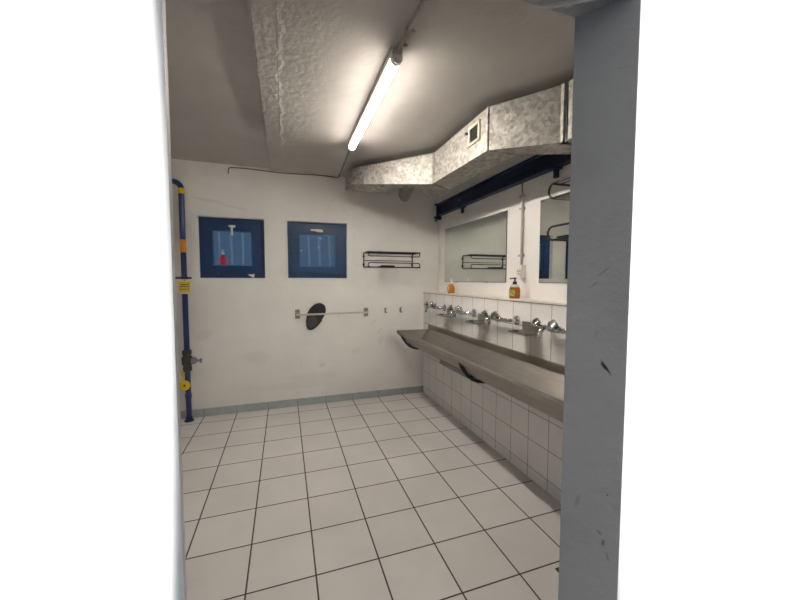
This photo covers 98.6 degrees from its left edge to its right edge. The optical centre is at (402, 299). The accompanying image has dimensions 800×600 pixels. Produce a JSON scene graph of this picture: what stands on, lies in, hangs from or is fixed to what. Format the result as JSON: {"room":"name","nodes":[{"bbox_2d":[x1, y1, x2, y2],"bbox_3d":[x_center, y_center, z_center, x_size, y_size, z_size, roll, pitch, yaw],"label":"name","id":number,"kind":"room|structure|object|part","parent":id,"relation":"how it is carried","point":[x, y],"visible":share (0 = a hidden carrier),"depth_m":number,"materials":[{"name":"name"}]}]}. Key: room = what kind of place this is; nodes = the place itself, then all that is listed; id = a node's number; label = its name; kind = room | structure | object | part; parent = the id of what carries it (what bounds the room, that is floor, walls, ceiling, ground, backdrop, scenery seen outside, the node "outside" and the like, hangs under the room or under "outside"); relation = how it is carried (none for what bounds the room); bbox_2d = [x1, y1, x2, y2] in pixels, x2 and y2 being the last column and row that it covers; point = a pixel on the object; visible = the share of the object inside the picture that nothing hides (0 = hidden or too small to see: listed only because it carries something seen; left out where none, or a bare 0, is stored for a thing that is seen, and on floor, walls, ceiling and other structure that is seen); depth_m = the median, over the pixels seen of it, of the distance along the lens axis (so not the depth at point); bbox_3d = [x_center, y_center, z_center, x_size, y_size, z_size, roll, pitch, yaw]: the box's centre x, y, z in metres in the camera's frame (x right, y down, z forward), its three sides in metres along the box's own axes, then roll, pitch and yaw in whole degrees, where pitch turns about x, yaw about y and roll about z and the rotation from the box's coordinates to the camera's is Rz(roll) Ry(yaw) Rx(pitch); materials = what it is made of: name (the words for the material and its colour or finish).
{"room":"public restroom","nodes":[
{"label":"public restroom","id":0,"kind":"room"},
{"bbox_2d":[171,159,438,410],"bbox_3d":[-2.119,-0.101,3.865,5.820,2.761,0.220,-1,4,-19],"label":"wall","id":1,"kind":"structure","parent":0,"point":[248,338],"depth_m":4.06,"materials":[{"name":"white paint"}]},
{"bbox_2d":[198,217,264,277],"bbox_3d":[-1.904,-0.579,3.870,0.664,0.663,0.128,-1,4,-19],"label":"window","id":2,"kind":"structure","parent":1,"relation":"in","point":[228,247],"depth_m":3.86,"materials":[{"name":"blue paint"}]},
{"bbox_3d":[-1.889,-0.772,3.815,0.068,0.118,0.036,-1,4,-19],"label":"handle","id":3,"kind":"part","parent":2,"relation":"part of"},
{"bbox_3d":[-1.906,-0.578,3.874,0.422,0.410,0.005,-1,4,-19],"label":"pane","id":4,"kind":"part","parent":2,"relation":"part of","materials":[{"name":"blue glass"}]},
{"bbox_2d":[228,167,337,177],"bbox_3d":[-1.337,-1.424,3.932,1.191,0.086,0.013,-1,4,-19],"label":"cable","id":5,"kind":"object","parent":1,"relation":"attached to","point":[229,167],"visible":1,"depth_m":3.91,"materials":[{"name":"grey plastic"}]},
{"bbox_2d":[180,386,422,418],"bbox_3d":[-2.184,1.242,3.799,5.208,0.087,0.012,-1,4,-19],"label":"baseboard","id":6,"kind":"structure","parent":1,"relation":"attached to","point":[416,389],"depth_m":4.12,"materials":[{"name":"grey tile"}]},
{"bbox_2d":[287,221,345,277],"bbox_3d":[-1.026,-0.597,4.168,0.690,0.660,0.132,-1,4,-19],"label":"window","id":7,"kind":"structure","parent":1,"relation":"in","point":[315,250],"depth_m":4.16,"materials":[{"name":"blue paint"}]},
{"bbox_3d":[-1.024,-0.828,4.107,0.145,0.030,0.040,-1,4,-19],"label":"handle","id":8,"kind":"part","parent":7,"relation":"part of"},
{"bbox_3d":[-1.029,-0.596,4.174,0.448,0.407,0.005,-1,4,-19],"label":"pane","id":9,"kind":"part","parent":7,"relation":"part of","materials":[{"name":"blue glass"}]},
{"bbox_2d":[295,308,368,318],"bbox_3d":[-0.841,0.161,4.168,0.876,0.108,0.065,-1,4,-19],"label":"towel bar","id":10,"kind":"object","parent":1,"relation":"attached to","point":[297,312],"visible":1,"depth_m":4.11,"materials":[{"name":"metal"}]},
{"bbox_2d":[306,303,325,329],"bbox_3d":[-1.030,0.198,4.103,0.234,0.320,0.070,-1,4,-19],"label":"slipper","id":11,"kind":"object","parent":10,"relation":"hanging from","point":[312,321],"visible":1,"depth_m":4.09,"materials":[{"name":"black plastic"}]},
{"bbox_2d":[363,251,419,267],"bbox_3d":[-0.136,-0.493,4.271,0.676,0.194,0.256,-1,4,-19],"label":"wire rack","id":12,"kind":"object","parent":1,"relation":"attached to","point":[368,252],"visible":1,"depth_m":4.22,"materials":[{"name":"black metal"}]},
{"bbox_3d":[-0.442,-0.487,4.166,0.024,0.194,0.247,-1,4,-22],"label":"frame","id":13,"kind":"part","parent":12,"relation":"part of","materials":[{"name":"black metal"}]},
{"bbox_2d":[378,265,394,266],"bbox_3d":[-0.212,-0.417,4.244,0.175,0.017,0.225,-1,4,-19],"label":"flat tray","id":14,"kind":"object","parent":12,"relation":"on","point":[381,265],"visible":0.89,"depth_m":4.14,"materials":[{"name":"black plastic"}]},
{"bbox_3d":[-0.093,-0.422,4.160,0.666,0.061,0.011,-1,4,-19],"label":"rail","id":15,"kind":"part","parent":12,"relation":"part of","materials":[{"name":"black metal"}]},
{"bbox_3d":[-0.093,-0.550,4.153,0.666,0.061,0.011,-1,4,-19],"label":"rail","id":16,"kind":"part","parent":12,"relation":"part of","materials":[{"name":"black metal"}]},
{"bbox_2d":[165,0,574,176],"bbox_3d":[-0.400,-1.400,0.901,8.000,0.218,6.850,-1,4,-19],"label":"ceiling","id":17,"kind":"structure","parent":0,"point":[277,85],"depth_m":2.05,"materials":[{"name":"white paint"}]},
{"bbox_2d":[338,149,349,177],"bbox_3d":[-0.609,-1.438,3.603,0.021,0.022,1.095,-1,3,-17],"label":"cable","id":18,"kind":"object","parent":17,"relation":"attached to","point":[348,149],"visible":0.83,"depth_m":3.62,"materials":[{"name":"grey plastic"}]},
{"bbox_2d":[348,46,402,150],"bbox_3d":[-0.242,-1.339,2.457,0.060,0.084,1.328,-1,4,-19],"label":"ceiling light","id":19,"kind":"object","parent":17,"relation":"attached to","point":[394,58],"visible":1,"depth_m":2.17,"materials":[{"name":"white plastic"}]},
{"bbox_2d":[396,0,426,50],"bbox_3d":[0.157,-1.306,1.350,0.050,0.023,1.034,-1,4,-19],"label":"conduit","id":20,"kind":"object","parent":17,"relation":"attached to","point":[408,30],"visible":1,"depth_m":1.68,"materials":[{"name":"grey metal"}]},
{"bbox_2d":[345,79,572,201],"bbox_3d":[0.424,-1.187,2.697,0.911,0.414,3.493,-2,4,-26],"label":"ventilation duct","id":21,"kind":"object","parent":17,"relation":"hanging from","point":[539,123],"visible":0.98,"depth_m":2.45,"materials":[{"name":"grey metal"}]},
{"bbox_2d":[465,119,480,147],"bbox_3d":[0.509,-1.208,2.508,0.031,0.142,0.176,-1,4,-19],"label":"vent grille","id":22,"kind":"object","parent":21,"relation":"attached to","point":[473,133],"depth_m":2.50,"materials":[{"name":"beige metal"}]},
{"bbox_2d":[181,392,560,599],"bbox_3d":[-0.890,1.424,2.486,8.000,0.120,3.850,-1,4,-19],"label":"floor","id":23,"kind":"structure","parent":0,"point":[393,497],"depth_m":2.28,"materials":[{"name":"tile"}]},
{"bbox_2d":[172,178,201,422],"bbox_3d":[-3.379,0.046,3.228,2.620,2.536,0.107,-1,4,-19],"label":"pipe","id":24,"kind":"object","parent":23,"relation":"on","point":[187,360],"visible":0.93,"depth_m":3.59,"materials":[{"name":"blue metal"}]},
{"bbox_2d":[178,279,190,293],"bbox_3d":[-2.251,-0.138,3.555,0.115,0.152,0.010,-1,4,-19],"label":"hanging sign","id":25,"kind":"object","parent":24,"relation":"attached to","point":[184,285],"visible":1,"depth_m":3.56,"materials":[{"name":"yellow plastic"}]},
{"bbox_3d":[-2.252,-0.134,3.557,0.104,0.112,0.002,-1,4,-19],"label":"yellow panel","id":26,"kind":"part","parent":25,"relation":"part of","materials":[{"name":"yellow plastic"}]},
{"bbox_2d":[179,371,189,390],"bbox_3d":[-2.284,0.843,3.602,0.107,0.214,0.020,-1,4,-19],"label":"tag","id":27,"kind":"object","parent":24,"relation":"hanging from","point":[184,385],"visible":0.96,"depth_m":3.60,"materials":[{"name":"yellow plastic"}]},
{"bbox_3d":[-2.183,0.643,3.661,0.114,0.080,0.080,0,3,-5],"label":"valve handle","id":28,"kind":"part","parent":24,"relation":"part of","materials":[{"name":"grey metal"}]},
{"bbox_2d":[0,0,799,599],"bbox_3d":[-0.293,0.088,0.666,7.600,2.761,0.121,-1,4,-19],"label":"wall","id":29,"kind":"structure","parent":0,"point":[681,449],"depth_m":0.91,"materials":[{"name":"grey paint"}]},
{"bbox_2d":[423,293,566,502],"bbox_3d":[0.939,0.664,3.013,0.212,1.342,3.449,-1,4,-19],"label":"tiled wall","id":30,"kind":"structure","parent":0,"point":[530,439],"depth_m":2.90,"materials":[{"name":"tile"}]},
{"bbox_2d":[424,301,445,311],"bbox_3d":[0.365,0.084,4.088,0.157,0.133,0.380,-1,4,-19],"label":"tap","id":31,"kind":"object","parent":30,"relation":"attached to","point":[430,305],"visible":1,"depth_m":4.06,"materials":[{"name":"silver metal"}]},
{"bbox_2d":[436,310,455,316],"bbox_3d":[0.479,0.137,3.786,0.140,0.080,0.210,-1,4,-19],"label":"soap dish","id":32,"kind":"object","parent":30,"relation":"attached to","point":[448,312],"visible":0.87,"depth_m":3.79,"materials":[{"name":"metal"}]},
{"bbox_2d":[436,314,454,316],"bbox_3d":[0.477,0.169,3.787,0.136,0.016,0.200,-1,4,-19],"label":"tray","id":33,"kind":"object","parent":32,"relation":"on","point":[444,315],"depth_m":3.76,"materials":[{"name":"metal"}]},
{"bbox_2d":[447,305,476,317],"bbox_3d":[0.577,0.120,3.469,0.157,0.133,0.380,-1,4,-19],"label":"tap","id":34,"kind":"object","parent":30,"relation":"attached to","point":[457,309],"visible":1,"depth_m":3.44,"materials":[{"name":"silver metal"}]},
{"bbox_3d":[0.515,0.141,3.535,0.081,0.084,0.040,-1,4,-19],"label":"spout","id":35,"kind":"part","parent":34,"relation":"part of","materials":[{"name":"silver metal"}]},
{"bbox_3d":[0.553,0.090,3.465,0.068,0.071,0.080,-1,4,-19],"label":"knob","id":36,"kind":"part","parent":34,"relation":"part of","materials":[{"name":"silver metal"}]},
{"bbox_2d":[465,313,490,324],"bbox_3d":[0.691,0.173,3.167,0.140,0.080,0.210,-1,4,-19],"label":"soap dish","id":37,"kind":"object","parent":30,"relation":"attached to","point":[480,321],"visible":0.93,"depth_m":3.19,"materials":[{"name":"metal"}]},
{"bbox_2d":[465,320,489,324],"bbox_3d":[0.689,0.205,3.168,0.136,0.016,0.200,-1,4,-19],"label":"tray","id":38,"kind":"object","parent":37,"relation":"on","point":[478,322],"depth_m":3.17,"materials":[{"name":"metal"}]},
{"bbox_2d":[397,325,564,422],"bbox_3d":[0.661,0.576,2.813,0.437,0.340,3.235,-1,4,-19],"label":"trough","id":39,"kind":"object","parent":30,"relation":"attached to","point":[538,383],"visible":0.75,"depth_m":2.67,"materials":[{"name":"silver metal"}]},
{"bbox_2d":[423,291,566,306],"bbox_3d":[0.937,-0.008,2.973,0.218,0.019,3.451,-1,4,-19],"label":"trim","id":40,"kind":"structure","parent":30,"relation":"on","point":[503,298],"depth_m":2.88,"materials":[{"name":"beige tile"}]},
{"bbox_2d":[447,279,454,292],"bbox_3d":[0.567,-0.164,4.010,0.083,0.170,0.081,-1,4,-19],"label":"soap bottle","id":41,"kind":"object","parent":40,"relation":"on","point":[450,289],"visible":0.94,"depth_m":3.98,"materials":[{"name":"orange plastic"}]},
{"bbox_2d":[509,278,519,298],"bbox_3d":[0.946,-0.102,2.905,0.093,0.176,0.092,-1,4,-19],"label":"soap bottle","id":42,"kind":"object","parent":40,"relation":"on","point":[514,290],"visible":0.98,"depth_m":2.87,"materials":[{"name":"orange plastic"}]},
{"bbox_2d":[481,310,519,325],"bbox_3d":[0.788,0.156,2.855,0.157,0.133,0.380,-1,4,-19],"label":"tap","id":43,"kind":"object","parent":30,"relation":"attached to","point":[495,315],"visible":1,"depth_m":2.83,"materials":[{"name":"silver metal"}]},
{"bbox_3d":[0.716,0.118,2.993,0.065,0.064,0.069,-1,4,-19],"label":"knob","id":44,"kind":"part","parent":43,"relation":"part of","materials":[{"name":"silver metal"}]},
{"bbox_3d":[0.725,0.177,2.921,0.081,0.084,0.040,-1,4,-19],"label":"spout","id":45,"kind":"part","parent":43,"relation":"part of","materials":[{"name":"silver metal"}]},
{"bbox_3d":[0.763,0.126,2.851,0.068,0.071,0.080,-1,4,-19],"label":"knob","id":46,"kind":"part","parent":43,"relation":"part of","materials":[{"name":"silver metal"}]},
{"bbox_2d":[508,321,538,335],"bbox_3d":[0.902,0.209,2.553,0.140,0.080,0.210,-1,4,-19],"label":"soap dish","id":47,"kind":"object","parent":30,"relation":"attached to","point":[527,329],"visible":0.76,"depth_m":2.57,"materials":[{"name":"metal"}]},
{"bbox_2d":[508,329,536,335],"bbox_3d":[0.899,0.241,2.554,0.136,0.016,0.200,-1,4,-19],"label":"tray","id":48,"kind":"object","parent":47,"relation":"on","point":[525,332],"depth_m":2.55,"materials":[{"name":"metal"}]},
{"bbox_2d":[531,318,565,338],"bbox_3d":[0.998,0.192,2.241,0.157,0.133,0.380,-1,4,-19],"label":"tap","id":49,"kind":"object","parent":30,"relation":"attached to","point":[552,326],"visible":0.78,"depth_m":2.27,"materials":[{"name":"silver metal"}]},
{"bbox_3d":[0.926,0.154,2.379,0.065,0.064,0.069,-1,4,-19],"label":"knob","id":50,"kind":"part","parent":49,"relation":"part of","materials":[{"name":"silver metal"}]},
{"bbox_3d":[0.936,0.213,2.307,0.081,0.084,0.040,-1,4,-19],"label":"spout","id":51,"kind":"part","parent":49,"relation":"part of","materials":[{"name":"silver metal"}]},
{"bbox_3d":[0.974,0.162,2.237,0.068,0.071,0.080,-1,4,-19],"label":"knob","id":52,"kind":"part","parent":49,"relation":"part of","materials":[{"name":"silver metal"}]},
{"bbox_2d":[438,155,570,300],"bbox_3d":[1.134,-0.048,3.040,0.200,2.761,3.453,-1,4,-19],"label":"wall","id":53,"kind":"structure","parent":0,"point":[535,190],"depth_m":3.08,"materials":[{"name":"white paint"}]},
{"bbox_2d":[439,195,440,290],"bbox_3d":[0.494,-0.747,4.543,0.012,1.260,0.014,-1,4,-19],"label":"cable","id":54,"kind":"object","parent":53,"relation":"attached to","point":[440,195],"visible":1,"depth_m":4.55,"materials":[{"name":"white paint"}]},
{"bbox_2d":[444,210,507,282],"bbox_3d":[0.751,-0.528,3.805,0.013,0.671,1.303,-1,4,-19],"label":"wall mirror","id":55,"kind":"object","parent":53,"relation":"attached to","point":[476,250],"visible":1,"depth_m":3.65,"materials":[{"name":"clear glass"}]},
{"bbox_2d":[434,154,570,221],"bbox_3d":[1.001,-1.038,2.889,0.115,0.230,3.363,-1,4,-19],"label":"steel beam","id":56,"kind":"structure","parent":53,"relation":"attached to","point":[535,166],"depth_m":3.11,"materials":[{"name":"metal"}]},
{"bbox_3d":[0.454,-1.127,4.452,0.095,0.225,0.045,-1,4,-19],"label":"plate","id":57,"kind":"part","parent":56,"relation":"part of","materials":[{"name":"blue metal"}]},
{"bbox_2d":[516,265,525,277],"bbox_3d":[1.021,-0.247,2.966,0.054,0.110,0.073,-1,4,-19],"label":"wall socket","id":58,"kind":"object","parent":53,"relation":"attached to","point":[520,269],"visible":1,"depth_m":2.94,"materials":[{"name":"white plastic"}]},
{"bbox_2d":[518,182,525,264],"bbox_3d":[1.026,-0.657,2.958,0.036,0.705,0.044,-1,4,-19],"label":"conduit","id":59,"kind":"object","parent":53,"relation":"attached to","point":[521,255],"visible":1,"depth_m":2.95,"materials":[{"name":"grey metal"}]},
{"bbox_2d":[539,194,569,283],"bbox_3d":[1.300,-0.430,2.205,0.013,0.664,1.205,-1,4,-19],"label":"wall mirror","id":60,"kind":"object","parent":53,"relation":"attached to","point":[553,255],"visible":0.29,"depth_m":2.62,"materials":[{"name":"clear glass"}]},
{"bbox_2d":[547,176,569,241],"bbox_3d":[1.265,-0.578,1.956,0.220,0.399,0.989,-1,4,-19],"label":"wire rack","id":61,"kind":"object","parent":53,"relation":"attached to","point":[568,177],"visible":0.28,"depth_m":2.32,"materials":[{"name":"black metal"}]},
{"bbox_3d":[1.168,-0.431,1.932,0.015,0.107,0.989,-1,4,-19],"label":"rail","id":62,"kind":"part","parent":61,"relation":"part of","materials":[{"name":"black metal"}]},
{"bbox_3d":[1.168,-0.718,1.915,0.015,0.115,0.989,-1,4,-19],"label":"rail","id":63,"kind":"part","parent":61,"relation":"part of","materials":[{"name":"black metal"}]},
{"bbox_3d":[1.119,-0.604,2.384,0.208,0.394,0.015,-1,3,-16],"label":"frame","id":64,"kind":"part","parent":61,"relation":"part of","materials":[{"name":"black metal"}]}
]}

